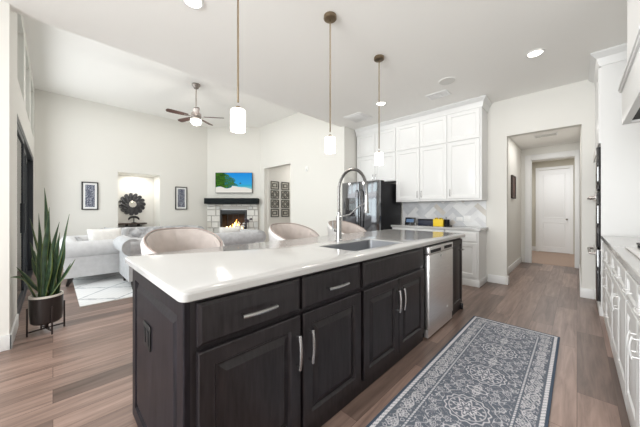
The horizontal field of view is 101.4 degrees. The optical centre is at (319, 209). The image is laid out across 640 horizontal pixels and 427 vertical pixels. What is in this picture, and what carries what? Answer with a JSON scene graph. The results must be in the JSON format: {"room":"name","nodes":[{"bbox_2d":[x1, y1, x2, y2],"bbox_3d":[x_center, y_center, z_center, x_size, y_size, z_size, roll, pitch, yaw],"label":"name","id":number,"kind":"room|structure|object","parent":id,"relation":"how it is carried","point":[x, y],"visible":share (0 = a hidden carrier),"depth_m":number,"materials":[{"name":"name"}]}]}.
{"room":"kitchen","nodes":[
{"label":"kitchen","id":0,"kind":"room"},
{"bbox_2d":[0,1,33,335],"bbox_3d":[-4.314,-0.635,3.763,4.390,3.690,0.140,0,0,44],"label":"wall","id":1,"kind":"structure","parent":0,"point":[16,78],"depth_m":2.34,"materials":[{"name":"white paint"}]},
{"bbox_2d":[10,314,18,345],"bbox_3d":[-2.916,1.145,2.500,0.655,0.130,0.015,0,0,44],"label":"baseboard","id":2,"kind":"structure","parent":1,"relation":"attached to","point":[14,329],"depth_m":2.49,"materials":[{"name":"white paint"}]},
{"bbox_2d":[17,116,32,314],"bbox_3d":[-4.453,0.092,3.914,3.400,2.235,0.121,0,0,44],"label":"sliding glass door","id":3,"kind":"structure","parent":1,"relation":"in","point":[24,155],"depth_m":3.52,"materials":[{"name":"black metal"}]},
{"bbox_2d":[34,89,206,261],"bbox_3d":[-4.876,-0.635,6.825,0.700,3.690,3.685,0,0,44],"label":"wall","id":4,"kind":"structure","parent":0,"point":[125,151],"depth_m":6.21,"materials":[{"name":"white paint"}]},
{"bbox_2d":[81,182,97,209],"bbox_3d":[-5.222,-0.320,5.950,0.030,0.630,0.288,0,0,44],"label":"framed print","id":5,"kind":"object","parent":4,"relation":"attached to","point":[89,190],"visible":1,"depth_m":5.94,"materials":[{"name":"black"}]},
{"bbox_2d":[119,193,145,214],"bbox_3d":[-5.011,-0.155,7.007,0.099,0.605,0.602,0,0,44],"label":"round mirror","id":6,"kind":"object","parent":4,"relation":"attached to","point":[132,204],"visible":1,"depth_m":6.98,"materials":[{"name":"black paint"}]},
{"bbox_2d":[129,201,136,206],"bbox_3d":[-4.992,-0.155,6.984,0.012,0.170,0.170,0,0,44],"label":"mirror glass","id":7,"kind":"object","parent":6,"relation":"attached to","point":[131,203],"depth_m":6.98,"materials":[{"name":"white"}]},
{"bbox_2d":[118,222,146,226],"bbox_3d":[-4.967,0.389,6.896,0.269,0.093,0.650,0,0,44],"label":"console shelf","id":8,"kind":"object","parent":4,"relation":"attached to","point":[125,224],"visible":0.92,"depth_m":6.80,"materials":[{"name":"brown wood"}]},
{"bbox_2d":[128,216,138,222],"bbox_3d":[-4.925,0.245,6.932,0.120,0.192,0.255,0,0,44],"label":"bowl","id":9,"kind":"object","parent":8,"relation":"on","point":[130,217],"visible":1,"depth_m":6.91,"materials":[{"name":"black"}]},
{"bbox_2d":[175,187,186,208],"bbox_3d":[-3.876,-0.330,7.322,0.030,0.630,0.305,0,0,44],"label":"framed print","id":10,"kind":"object","parent":4,"relation":"attached to","point":[180,192],"visible":1,"depth_m":7.31,"materials":[{"name":"black"}]},
{"bbox_2d":[23,16,297,126],"bbox_3d":[-2.644,-2.530,5.658,4.420,0.100,5.145,0,0,44],"label":"ceiling","id":11,"kind":"structure","parent":0,"point":[63,62],"depth_m":5.10,"materials":[{"name":"white paint"}]},
{"bbox_2d":[166,83,223,125],"bbox_3d":[-2.479,-2.077,5.147,1.019,0.804,0.978,0,0,44],"label":"ceiling fan","id":12,"kind":"object","parent":11,"relation":"hanging from","point":[195,119],"visible":1,"depth_m":5.12,"materials":[{"name":"silver metal"}]},
{"bbox_2d":[207,127,259,229],"bbox_3d":[-2.587,-0.635,7.910,1.684,3.690,0.100,0,0,-1],"label":"wall","id":13,"kind":"structure","parent":0,"point":[228,151],"depth_m":7.86,"materials":[{"name":"white paint"}]},
{"bbox_2d":[215,173,251,192],"bbox_3d":[-2.563,-0.810,7.821,1.090,0.600,0.076,0,0,-1],"label":"television","id":14,"kind":"object","parent":13,"relation":"attached to","point":[224,182],"visible":1,"depth_m":7.78,"materials":[{"name":"black"}]},
{"bbox_2d":[268,165,289,241],"bbox_3d":[-0.322,-0.165,8.147,1.470,2.750,2.220,0,0,44],"label":"wall","id":15,"kind":"structure","parent":0,"point":[280,174],"depth_m":8.08,"materials":[{"name":"white paint"}]},
{"bbox_2d":[271,190,278,198],"bbox_3d":[-1.370,-0.469,7.935,0.027,0.245,0.300,0,0,44],"label":"wall art panel","id":16,"kind":"object","parent":15,"relation":"attached to","point":[274,194],"visible":1,"depth_m":7.93,"materials":[{"name":"grey metal"}]},
{"bbox_2d":[271,181,278,189],"bbox_3d":[-1.370,-0.748,7.935,0.027,0.245,0.300,0,0,44],"label":"wall art panel","id":17,"kind":"object","parent":15,"relation":"attached to","point":[274,184],"visible":1,"depth_m":7.94,"materials":[{"name":"grey metal"}]},
{"bbox_2d":[271,200,278,207],"bbox_3d":[-1.370,-0.190,7.935,0.027,0.245,0.300,0,0,44],"label":"wall art panel","id":18,"kind":"object","parent":15,"relation":"attached to","point":[274,203],"visible":1,"depth_m":7.94,"materials":[{"name":"metal"}]},
{"bbox_2d":[271,209,278,216],"bbox_3d":[-1.370,0.089,7.935,0.027,0.245,0.300,0,0,44],"label":"wall art panel","id":19,"kind":"object","parent":15,"relation":"attached to","point":[274,212],"visible":1,"depth_m":7.94,"materials":[{"name":"metal"}]},
{"bbox_2d":[281,191,288,198],"bbox_3d":[-1.090,-0.469,8.220,0.027,0.245,0.300,0,0,44],"label":"wall art panel","id":20,"kind":"object","parent":15,"relation":"attached to","point":[284,194],"visible":1,"depth_m":8.21,"materials":[{"name":"metal"}]},
{"bbox_2d":[281,200,288,207],"bbox_3d":[-1.090,-0.190,8.220,0.027,0.245,0.300,0,0,44],"label":"wall art panel","id":21,"kind":"object","parent":15,"relation":"attached to","point":[284,203],"visible":1,"depth_m":8.21,"materials":[{"name":"metal"}]},
{"bbox_2d":[281,209,288,216],"bbox_3d":[-1.090,0.089,8.220,0.027,0.245,0.300,0,0,44],"label":"wall art panel","id":22,"kind":"object","parent":15,"relation":"attached to","point":[284,212],"visible":1,"depth_m":8.21,"materials":[{"name":"metal"}]},
{"bbox_2d":[281,182,288,189],"bbox_3d":[-1.090,-0.748,8.220,0.027,0.245,0.300,0,0,44],"label":"wall art panel","id":23,"kind":"object","parent":15,"relation":"attached to","point":[284,185],"visible":1,"depth_m":8.21,"materials":[{"name":"metal"}]},
{"bbox_2d":[260,112,340,241],"bbox_3d":[-0.663,-0.635,6.842,3.250,3.690,0.120,0,0,44],"label":"wall","id":24,"kind":"structure","parent":0,"point":[297,140],"depth_m":6.48,"materials":[{"name":"white paint"}]},
{"bbox_2d":[0,0,626,129],"bbox_3d":[-0.278,-2.185,1.645,4.580,0.790,8.560,0,0,44],"label":"ceiling","id":25,"kind":"structure","parent":0,"point":[484,45],"depth_m":2.77,"materials":[{"name":"white paint"}]},
{"bbox_2d":[182,0,203,9],"bbox_3d":[-1.089,-1.785,2.245,0.176,0.010,0.176,0,0,44],"label":"recessed light","id":26,"kind":"object","parent":25,"relation":"in","point":[193,4],"visible":1,"depth_m":2.27,"materials":[{"name":"white"}]},
{"bbox_2d":[230,0,245,132],"bbox_3d":[-0.549,-1.159,1.754,0.120,1.261,0.120,0,0,44],"label":"pendant light","id":27,"kind":"object","parent":25,"relation":"hanging from","point":[237,114],"visible":1,"depth_m":1.73,"materials":[{"name":"white glass"}]},
{"bbox_2d":[324,11,336,153],"bbox_3d":[0.093,-1.159,2.416,0.120,1.261,0.120,0,0,44],"label":"pendant light","id":28,"kind":"object","parent":25,"relation":"hanging from","point":[330,17],"visible":1,"depth_m":2.41,"materials":[{"name":"white glass"}]},
{"bbox_2d":[343,112,372,121],"bbox_3d":[0.733,-1.780,5.045,0.400,0.018,0.400,0,0,44],"label":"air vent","id":29,"kind":"object","parent":25,"relation":"attached to","point":[359,116],"visible":1,"depth_m":5.02,"materials":[{"name":"white plastic"}]},
{"bbox_2d":[374,54,383,165],"bbox_3d":[0.692,-1.159,3.069,0.120,1.261,0.120,0,0,44],"label":"pendant light","id":30,"kind":"object","parent":25,"relation":"hanging from","point":[378,58],"visible":1,"depth_m":3.05,"materials":[{"name":"white glass"}]},
{"bbox_2d":[376,101,385,105],"bbox_3d":[1.025,-1.785,4.401,0.176,0.010,0.176,0,0,44],"label":"recessed light","id":31,"kind":"object","parent":25,"relation":"in","point":[382,103],"visible":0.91,"depth_m":4.38,"materials":[{"name":"white"}]},
{"bbox_2d":[426,89,451,99],"bbox_3d":[1.838,-1.783,4.066,0.314,0.012,0.220,0,0,44],"label":"ceiling vent","id":32,"kind":"object","parent":25,"relation":"in","point":[443,93],"visible":1,"depth_m":4.05,"materials":[{"name":"white plastic"}]},
{"bbox_2d":[438,77,456,84],"bbox_3d":[1.765,-1.785,3.634,0.230,0.009,0.230,0,0,44],"label":"ceiling speaker","id":33,"kind":"object","parent":25,"relation":"attached to","point":[448,80],"visible":1,"depth_m":3.63,"materials":[{"name":"white paint"}]},
{"bbox_2d":[525,48,544,57],"bbox_3d":[2.453,-1.785,2.987,0.176,0.010,0.176,0,0,44],"label":"recessed light","id":34,"kind":"object","parent":25,"relation":"in","point":[537,52],"visible":1,"depth_m":2.98,"materials":[{"name":"white plastic"}]},
{"bbox_2d":[0,251,630,426],"bbox_3d":[-0.318,1.234,5.145,9.660,0.053,13.500,0,0,44],"label":"floor","id":35,"kind":"structure","parent":0,"point":[80,374],"depth_m":2.12,"materials":[{"name":"brown wood"}]},
{"bbox_2d":[10,188,74,336],"bbox_3d":[-2.623,0.495,2.513,0.611,1.430,0.416,0,0,44],"label":"snake plant","id":36,"kind":"object","parent":35,"relation":"on","point":[45,307],"visible":1,"depth_m":2.58,"materials":[{"name":"green plant"}]},
{"bbox_2d":[73,272,132,306],"bbox_3d":[-2.837,1.204,5.283,2.650,0.010,3.100,0,0,44],"label":"area rug","id":37,"kind":"object","parent":35,"relation":"on","point":[101,288],"visible":0.19,"depth_m":4.00,"materials":[{"name":"beige fabric"}]},
{"bbox_2d":[59,235,118,286],"bbox_3d":[-4.106,0.851,4.839,1.526,0.706,0.995,0,0,44],"label":"sofa","id":38,"kind":"object","parent":37,"relation":"on","point":[91,257],"visible":0.75,"depth_m":4.25,"materials":[{"name":"grey fabric"}]},
{"bbox_2d":[87,228,121,239],"bbox_3d":[-3.807,0.550,4.659,0.222,0.443,0.500,0,0,36],"label":"throw pillow","id":39,"kind":"object","parent":38,"relation":"on","point":[93,234],"visible":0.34,"depth_m":4.60,"materials":[{"name":"beige fabric"}]},
{"bbox_2d":[104,227,129,235],"bbox_3d":[-3.981,0.535,5.110,0.420,0.395,0.214,0,0,-21],"label":"throw pillow","id":40,"kind":"object","parent":38,"relation":"on","point":[125,230],"visible":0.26,"depth_m":5.15,"materials":[{"name":"white fabric"}]},
{"bbox_2d":[113,229,265,289],"bbox_3d":[-2.296,0.819,4.977,0.845,0.771,2.486,0,0,44],"label":"sofa","id":41,"kind":"object","parent":37,"relation":"on","point":[127,246],"visible":0.31,"depth_m":4.33,"materials":[{"name":"grey fabric"}]},
{"bbox_2d":[219,226,240,232],"bbox_3d":[-1.869,0.545,5.406,0.182,0.411,0.460,0,0,44],"label":"throw pillow","id":42,"kind":"object","parent":41,"relation":"on","point":[222,229],"visible":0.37,"depth_m":5.33,"materials":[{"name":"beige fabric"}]},
{"bbox_2d":[101,225,203,237],"bbox_3d":[-4.115,0.814,6.495,0.805,0.781,2.156,0,0,44],"label":"sofa","id":43,"kind":"object","parent":35,"relation":"on","point":[134,232],"visible":0.12,"depth_m":6.47,"materials":[{"name":"grey fabric"}]},
{"bbox_2d":[140,227,224,254],"bbox_3d":[-1.143,0.686,2.207,0.544,1.053,0.623,0,0,44],"label":"bar stool","id":44,"kind":"object","parent":35,"relation":"on","point":[162,240],"visible":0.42,"depth_m":2.35,"materials":[{"name":"white fabric"}]},
{"bbox_2d":[133,269,302,426],"bbox_3d":[-0.587,0.771,1.428,0.933,0.878,0.555,0,0,44],"label":"base cabinet","id":45,"kind":"object","parent":35,"relation":"on","point":[233,359],"visible":0.94,"depth_m":1.12,"materials":[{"name":"brown wood"}]},
{"bbox_2d":[144,320,150,351],"bbox_3d":[-0.860,0.625,1.301,0.120,0.120,0.010,0,0,44],"label":"wall outlet","id":46,"kind":"object","parent":45,"relation":"attached to","point":[147,329],"visible":1,"depth_m":1.27,"materials":[{"name":"black plastic"}]},
{"bbox_2d":[146,330,148,345],"bbox_3d":[-0.843,0.625,1.279,0.034,0.070,0.003,0,0,44],"label":"socket","id":47,"kind":"object","parent":46,"relation":"attached to","point":[147,331],"depth_m":1.27,"materials":[{"name":"black plastic"}]},
{"bbox_2d":[207,204,258,232],"bbox_3d":[-2.595,0.517,7.805,1.524,1.385,0.810,0,0,-1],"label":"fireplace","id":48,"kind":"object","parent":35,"relation":"on","point":[218,215],"visible":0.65,"depth_m":7.78,"materials":[{"name":"grey stone"}]},
{"bbox_2d":[204,198,258,203],"bbox_3d":[-2.595,-0.263,7.729,1.544,0.165,0.259,0,0,-1],"label":"mantel shelf","id":49,"kind":"object","parent":48,"relation":"on","point":[206,200],"visible":1,"depth_m":7.60,"materials":[{"name":"grey wood"}]},
{"bbox_2d":[234,218,251,228],"bbox_3d":[-2.218,0.478,7.567,0.507,0.502,0.281,0,0,4],"label":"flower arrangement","id":50,"kind":"object","parent":48,"relation":"on","point":[245,219],"visible":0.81,"depth_m":7.54,"materials":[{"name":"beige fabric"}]},
{"bbox_2d":[268,223,318,241],"bbox_3d":[-0.306,0.686,3.060,0.544,1.053,0.623,0,0,44],"label":"bar stool","id":51,"kind":"object","parent":35,"relation":"on","point":[277,231],"visible":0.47,"depth_m":3.23,"materials":[{"name":"beige fabric"}]},
{"bbox_2d":[299,262,360,426],"bbox_3d":[-0.208,0.771,1.813,0.933,0.878,0.525,0,0,44],"label":"base cabinet","id":52,"kind":"object","parent":35,"relation":"on","point":[330,299],"visible":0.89,"depth_m":1.48,"materials":[{"name":"brown wood"}]},
{"bbox_2d":[327,220,366,234],"bbox_3d":[0.386,0.686,3.795,0.544,1.053,0.623,0,0,44],"label":"bar stool","id":53,"kind":"object","parent":35,"relation":"on","point":[347,227],"visible":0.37,"depth_m":3.98,"materials":[{"name":"beige fabric"}]},
{"bbox_2d":[342,180,400,230],"bbox_3d":[1.041,0.325,5.428,0.895,1.770,0.912,0,0,44],"label":"refrigerator","id":54,"kind":"object","parent":35,"relation":"on","point":[384,211],"visible":0.43,"depth_m":5.09,"materials":[{"name":"black"}]},
{"bbox_2d":[360,247,423,392],"bbox_3d":[0.322,0.771,2.354,0.933,0.878,0.989,0,0,44],"label":"base cabinet","id":55,"kind":"object","parent":35,"relation":"on","point":[392,285],"visible":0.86,"depth_m":1.96,"materials":[{"name":"brown wood"}]},
{"bbox_2d":[125,229,464,302],"bbox_3d":[0.293,0.310,2.452,1.045,0.040,3.288,0,0,44],"label":"countertop","id":56,"kind":"structure","parent":55,"relation":"on","point":[192,275],"depth_m":1.53,"materials":[{"name":"white stone"}]},
{"bbox_2d":[332,168,368,240],"bbox_3d":[0.275,-0.045,2.352,0.368,0.671,0.095,0,0,44],"label":"kitchen faucet","id":57,"kind":"object","parent":56,"relation":"on","point":[338,230],"visible":1,"depth_m":2.44,"materials":[{"name":"silver metal"}]},
{"bbox_2d":[322,240,397,250],"bbox_3d":[0.369,0.410,2.233,0.367,0.225,0.732,0,0,44],"label":"sink","id":58,"kind":"object","parent":56,"relation":"in","point":[366,244],"visible":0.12,"depth_m":2.48,"materials":[{"name":"silver metal"}]},
{"bbox_2d":[392,227,415,230],"bbox_3d":[1.737,0.771,5.119,0.490,0.878,0.537,0,0,44],"label":"base cabinet","id":59,"kind":"object","parent":35,"relation":"on","point":[397,228],"visible":0.04,"depth_m":4.97,"materials":[{"name":"white paint"}]},
{"bbox_2d":[391,224,487,230],"bbox_3d":[2.110,0.310,4.772,1.540,0.040,0.509,0,0,44],"label":"countertop","id":60,"kind":"structure","parent":59,"relation":"on","point":[465,228],"depth_m":4.51,"materials":[{"name":"white stone"}]},
{"bbox_2d":[405,217,415,224],"bbox_3d":[1.782,0.219,5.144,0.210,0.144,0.100,0,0,44],"label":"smart display","id":61,"kind":"object","parent":60,"relation":"on","point":[408,220],"visible":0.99,"depth_m":5.12,"materials":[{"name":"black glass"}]},
{"bbox_2d":[418,219,432,225],"bbox_3d":[2.078,0.230,4.889,0.466,0.118,0.136,0,0,44],"label":"storage box","id":62,"kind":"object","parent":60,"relation":"on","point":[429,222],"visible":0.51,"depth_m":4.89,"materials":[{"name":"blue plastic"}]},
{"bbox_2d":[433,218,443,225],"bbox_3d":[2.114,0.214,4.676,0.170,0.150,0.063,0,0,44],"label":"box","id":63,"kind":"object","parent":60,"relation":"on","point":[436,222],"visible":0.99,"depth_m":4.65,"materials":[{"name":"yellow"}]},
{"bbox_2d":[444,219,449,225],"bbox_3d":[2.253,0.206,4.654,0.090,0.166,0.090,0,0,44],"label":"pen holder","id":64,"kind":"object","parent":60,"relation":"on","point":[446,221],"visible":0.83,"depth_m":4.62,"materials":[{"name":"black plastic"}]},
{"bbox_2d":[416,228,444,231],"bbox_3d":[2.086,0.771,4.776,0.490,0.878,0.537,0,0,44],"label":"base cabinet","id":65,"kind":"object","parent":35,"relation":"on","point":[417,229],"visible":0.06,"depth_m":4.60,"materials":[{"name":"white paint"}]},
{"bbox_2d":[423,241,452,337],"bbox_3d":[1.009,0.777,2.877,0.652,0.865,0.680,0,0,44],"label":"dishwasher","id":66,"kind":"object","parent":35,"relation":"on","point":[438,257],"visible":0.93,"depth_m":2.56,"materials":[{"name":"silver metal"}]},
{"bbox_2d":[449,238,463,314],"bbox_3d":[1.306,0.771,3.359,0.931,0.878,0.395,0,0,44],"label":"base cabinet","id":67,"kind":"object","parent":35,"relation":"on","point":[457,243],"visible":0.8,"depth_m":3.07,"materials":[{"name":"black wood"}]},
{"bbox_2d":[366,316,559,426],"bbox_3d":[1.149,1.204,1.850,0.720,0.010,2.450,0,0,44],"label":"runner rug","id":68,"kind":"object","parent":35,"relation":"on","point":[491,373],"visible":1,"depth_m":1.80,"materials":[{"name":"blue fabric"}]},
{"bbox_2d":[445,230,486,287],"bbox_3d":[2.453,0.771,4.416,0.517,0.878,0.537,0,0,44],"label":"base cabinet","id":69,"kind":"object","parent":35,"relation":"on","point":[474,242],"visible":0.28,"depth_m":4.18,"materials":[{"name":"white paint"}]},
{"bbox_2d":[600,242,606,328],"bbox_3d":[3.255,0.771,2.596,0.666,0.878,0.465,0,0,44],"label":"base cabinet","id":70,"kind":"object","parent":35,"relation":"on","point":[603,269],"visible":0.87,"depth_m":2.76,"materials":[{"name":"white paint"}]},
{"bbox_2d":[603,246,612,353],"bbox_3d":[2.868,0.771,2.201,0.666,0.878,0.639,0,0,44],"label":"base cabinet","id":71,"kind":"object","parent":35,"relation":"on","point":[609,252],"visible":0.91,"depth_m":2.40,"materials":[{"name":"white paint"}]},
{"bbox_2d":[595,60,639,315],"bbox_3d":[3.692,-0.265,3.039,0.664,2.950,0.750,0,0,44],"label":"tall cabinet","id":72,"kind":"object","parent":35,"relation":"on","point":[619,144],"visible":0.65,"depth_m":2.91,"materials":[{"name":"white paint"}]},
{"bbox_2d":[587,147,600,301],"bbox_3d":[3.627,0.170,3.096,0.648,1.810,0.690,0,0,44],"label":"wall oven","id":73,"kind":"object","parent":72,"relation":"in","point":[596,197],"visible":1,"depth_m":3.03,"materials":[{"name":"black"}]},
{"bbox_2d":[588,43,626,86],"bbox_3d":[3.638,-1.714,3.032,0.728,0.149,0.835,0,0,44],"label":"trim","id":74,"kind":"structure","parent":72,"relation":"attached to","point":[617,53],"depth_m":2.94,"materials":[{"name":"white paint"}]},
{"bbox_2d":[608,253,627,413],"bbox_3d":[2.329,0.771,1.651,0.666,0.878,0.899,0,0,44],"label":"base cabinet","id":75,"kind":"object","parent":35,"relation":"on","point":[618,298],"visible":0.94,"depth_m":1.78,"materials":[{"name":"white paint"}]},
{"bbox_2d":[601,236,639,284],"bbox_3d":[2.430,0.310,1.739,0.644,0.040,2.845,0,0,44],"label":"countertop","id":76,"kind":"structure","parent":75,"relation":"on","point":[616,244],"depth_m":1.88,"materials":[{"name":"white stone"}]},
{"bbox_2d":[625,243,639,258],"bbox_3d":[2.206,0.265,1.506,0.520,0.050,0.840,0,0,44],"label":"gas cooktop","id":77,"kind":"object","parent":76,"relation":"in","point":[634,250],"visible":1,"depth_m":1.82,"materials":[{"name":"metal"}]},
{"bbox_2d":[622,272,639,426],"bbox_3d":[1.730,0.771,1.041,0.666,0.878,0.809,0,0,44],"label":"base cabinet","id":78,"kind":"object","parent":35,"relation":"on","point":[632,289],"visible":1,"depth_m":1.34,"materials":[{"name":"white paint"}]},
{"bbox_2d":[341,126,356,220],"bbox_3d":[0.760,-0.290,5.908,0.090,3.000,0.780,0,0,44],"label":"wall","id":79,"kind":"structure","parent":0,"point":[348,135],"depth_m":5.70,"materials":[{"name":"white paint"}]},
{"bbox_2d":[392,80,596,298],"bbox_3d":[2.644,-0.290,4.680,4.460,3.000,0.135,0,0,44],"label":"wall","id":80,"kind":"structure","parent":0,"point":[570,105],"depth_m":4.01,"materials":[{"name":"white paint"}]},
{"bbox_2d":[357,128,395,182],"bbox_3d":[1.280,-1.135,5.644,0.953,1.110,0.427,0,0,44],"label":"upper cabinet","id":81,"kind":"object","parent":80,"relation":"attached to","point":[368,144],"visible":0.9,"depth_m":5.48,"materials":[{"name":"white paint"}]},
{"bbox_2d":[355,95,491,136],"bbox_3d":[1.824,-1.714,5.101,2.520,0.149,0.438,0,0,44],"label":"trim","id":82,"kind":"structure","parent":81,"relation":"attached to","point":[483,101],"depth_m":4.69,"materials":[{"name":"white paint"}]},
{"bbox_2d":[396,115,447,201],"bbox_3d":[1.965,-0.925,4.972,0.967,1.530,0.427,0,0,44],"label":"upper cabinet","id":83,"kind":"object","parent":80,"relation":"attached to","point":[422,146],"visible":0.99,"depth_m":4.81,"materials":[{"name":"white paint"}]},
{"bbox_2d":[403,201,485,226],"bbox_3d":[2.275,0.066,4.961,1.510,0.447,0.010,0,0,44],"label":"backsplash","id":84,"kind":"structure","parent":80,"relation":"attached to","point":[450,210],"depth_m":4.82,"materials":[{"name":"white tile"}]},
{"bbox_2d":[464,216,470,220],"bbox_3d":[2.599,0.150,4.630,0.115,0.100,0.009,0,0,44],"label":"wall outlet","id":85,"kind":"object","parent":84,"relation":"attached to","point":[466,218],"visible":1,"depth_m":4.62,"materials":[{"name":"white plastic"}]},
{"bbox_2d":[448,107,486,200],"bbox_3d":[2.494,-0.925,4.453,0.515,1.530,0.427,0,0,44],"label":"upper cabinet","id":86,"kind":"object","parent":80,"relation":"attached to","point":[467,130],"visible":1,"depth_m":4.31,"materials":[{"name":"white paint"}]},
{"bbox_2d":[508,137,520,266],"bbox_3d":[3.813,-0.100,5.301,0.120,2.620,2.390,0,0,44],"label":"wall","id":87,"kind":"structure","parent":0,"point":[514,152],"depth_m":5.46,"materials":[{"name":"white paint"}]},
{"bbox_2d":[511,175,515,198],"bbox_3d":[3.901,-0.460,5.282,0.030,0.460,0.405,0,0,44],"label":"framed picture","id":88,"kind":"object","parent":87,"relation":"attached to","point":[513,178],"visible":1,"depth_m":5.26,"materials":[{"name":"brown wood"}]},
{"bbox_2d":[513,177,514,196],"bbox_3d":[3.898,-0.460,5.285,0.015,0.410,0.355,0,0,44],"label":"print","id":89,"kind":"object","parent":88,"relation":"attached to","point":[513,177],"depth_m":5.31},
{"bbox_2d":[508,256,521,274],"bbox_3d":[3.855,1.145,5.247,0.015,0.130,2.370,0,0,44],"label":"baseboard","id":90,"kind":"structure","parent":87,"relation":"attached to","point":[517,262],"depth_m":5.37,"materials":[{"name":"white paint"}]},
{"bbox_2d":[510,126,580,149],"bbox_3d":[4.199,-1.450,4.923,1.200,0.080,2.390,0,0,44],"label":"ceiling","id":91,"kind":"structure","parent":0,"point":[567,135],"depth_m":5.17,"materials":[{"name":"white paint"}]},
{"bbox_2d":[534,132,557,137],"bbox_3d":[4.252,-1.403,4.934,0.340,0.014,0.200,0,0,44],"label":"ceiling vent","id":92,"kind":"object","parent":91,"relation":"in","point":[556,133],"visible":1,"depth_m":4.91,"materials":[{"name":"white plastic"}]},
{"bbox_2d":[521,142,579,261],"bbox_3d":[5.185,-0.100,5.714,2.600,2.620,0.120,0,0,44],"label":"wall","id":93,"kind":"structure","parent":0,"point":[570,146],"depth_m":6.07,"materials":[{"name":"white paint"}]},
{"bbox_2d":[525,150,579,267],"bbox_3d":[5.099,-0.020,5.784,0.900,2.460,0.140,0,0,44],"label":"trim","id":94,"kind":"structure","parent":93,"relation":"attached to","point":[574,153],"depth_m":5.88,"materials":[{"name":"white paint"}]},
{"bbox_2d":[532,158,574,253],"bbox_3d":[6.043,-0.100,6.589,2.600,2.620,2.330,0,0,44],"label":"wall","id":95,"kind":"structure","parent":0,"point":[565,162],"depth_m":7.63,"materials":[{"name":"beige paint"}]},
{"bbox_2d":[536,165,572,253],"bbox_3d":[6.623,-0.010,7.423,0.800,2.440,0.125,0,0,44],"label":"door","id":96,"kind":"structure","parent":95,"relation":"in","point":[554,188],"depth_m":7.42,"materials":[{"name":"white paint"}]},
{"bbox_2d":[532,157,574,162],"bbox_3d":[6.043,-1.450,6.589,2.600,0.080,2.330,0,0,44],"label":"ceiling","id":97,"kind":"structure","parent":0,"point":[566,157],"depth_m":7.32,"materials":[{"name":"white paint"}]},
{"bbox_2d":[580,132,580,269],"bbox_3d":[4.590,-0.100,4.540,0.105,2.620,2.390,0,0,44],"label":"wall","id":98,"kind":"structure","parent":0,"point":[580,132],"depth_m":4.72,"materials":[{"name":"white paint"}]},
{"bbox_2d":[579,262,580,285],"bbox_3d":[4.540,1.145,4.575,0.015,0.130,2.370,0,0,44],"label":"baseboard","id":99,"kind":"structure","parent":98,"relation":"attached to","point":[579,262],"depth_m":4.40,"materials":[{"name":"white paint"}]},
{"bbox_3d":[-3.825,-0.290,1.227,0.140,3.000,2.795,0,0,44],"label":"wall","id":100,"kind":"structure","parent":0,"visible":0},
{"bbox_2d":[0,334,11,351],"bbox_3d":[-3.716,1.145,1.228,0.015,0.130,2.950,0,0,44],"label":"baseboard","id":101,"kind":"structure","parent":100,"relation":"attached to","point":[5,343],"depth_m":2.25,"materials":[{"name":"white paint"}]},
{"bbox_3d":[1.322,-0.290,0.076,0.100,3.000,8.560,0,0,44],"label":"wall","id":102,"kind":"structure","parent":0,"visible":0},
{"bbox_2d":[618,0,639,124],"bbox_3d":[2.183,-1.220,1.466,0.613,1.139,0.990,0,0,44],"label":"range hood","id":103,"kind":"object","parent":102,"relation":"attached to","point":[629,86],"visible":1,"depth_m":1.71,"materials":[{"name":"white paint"}]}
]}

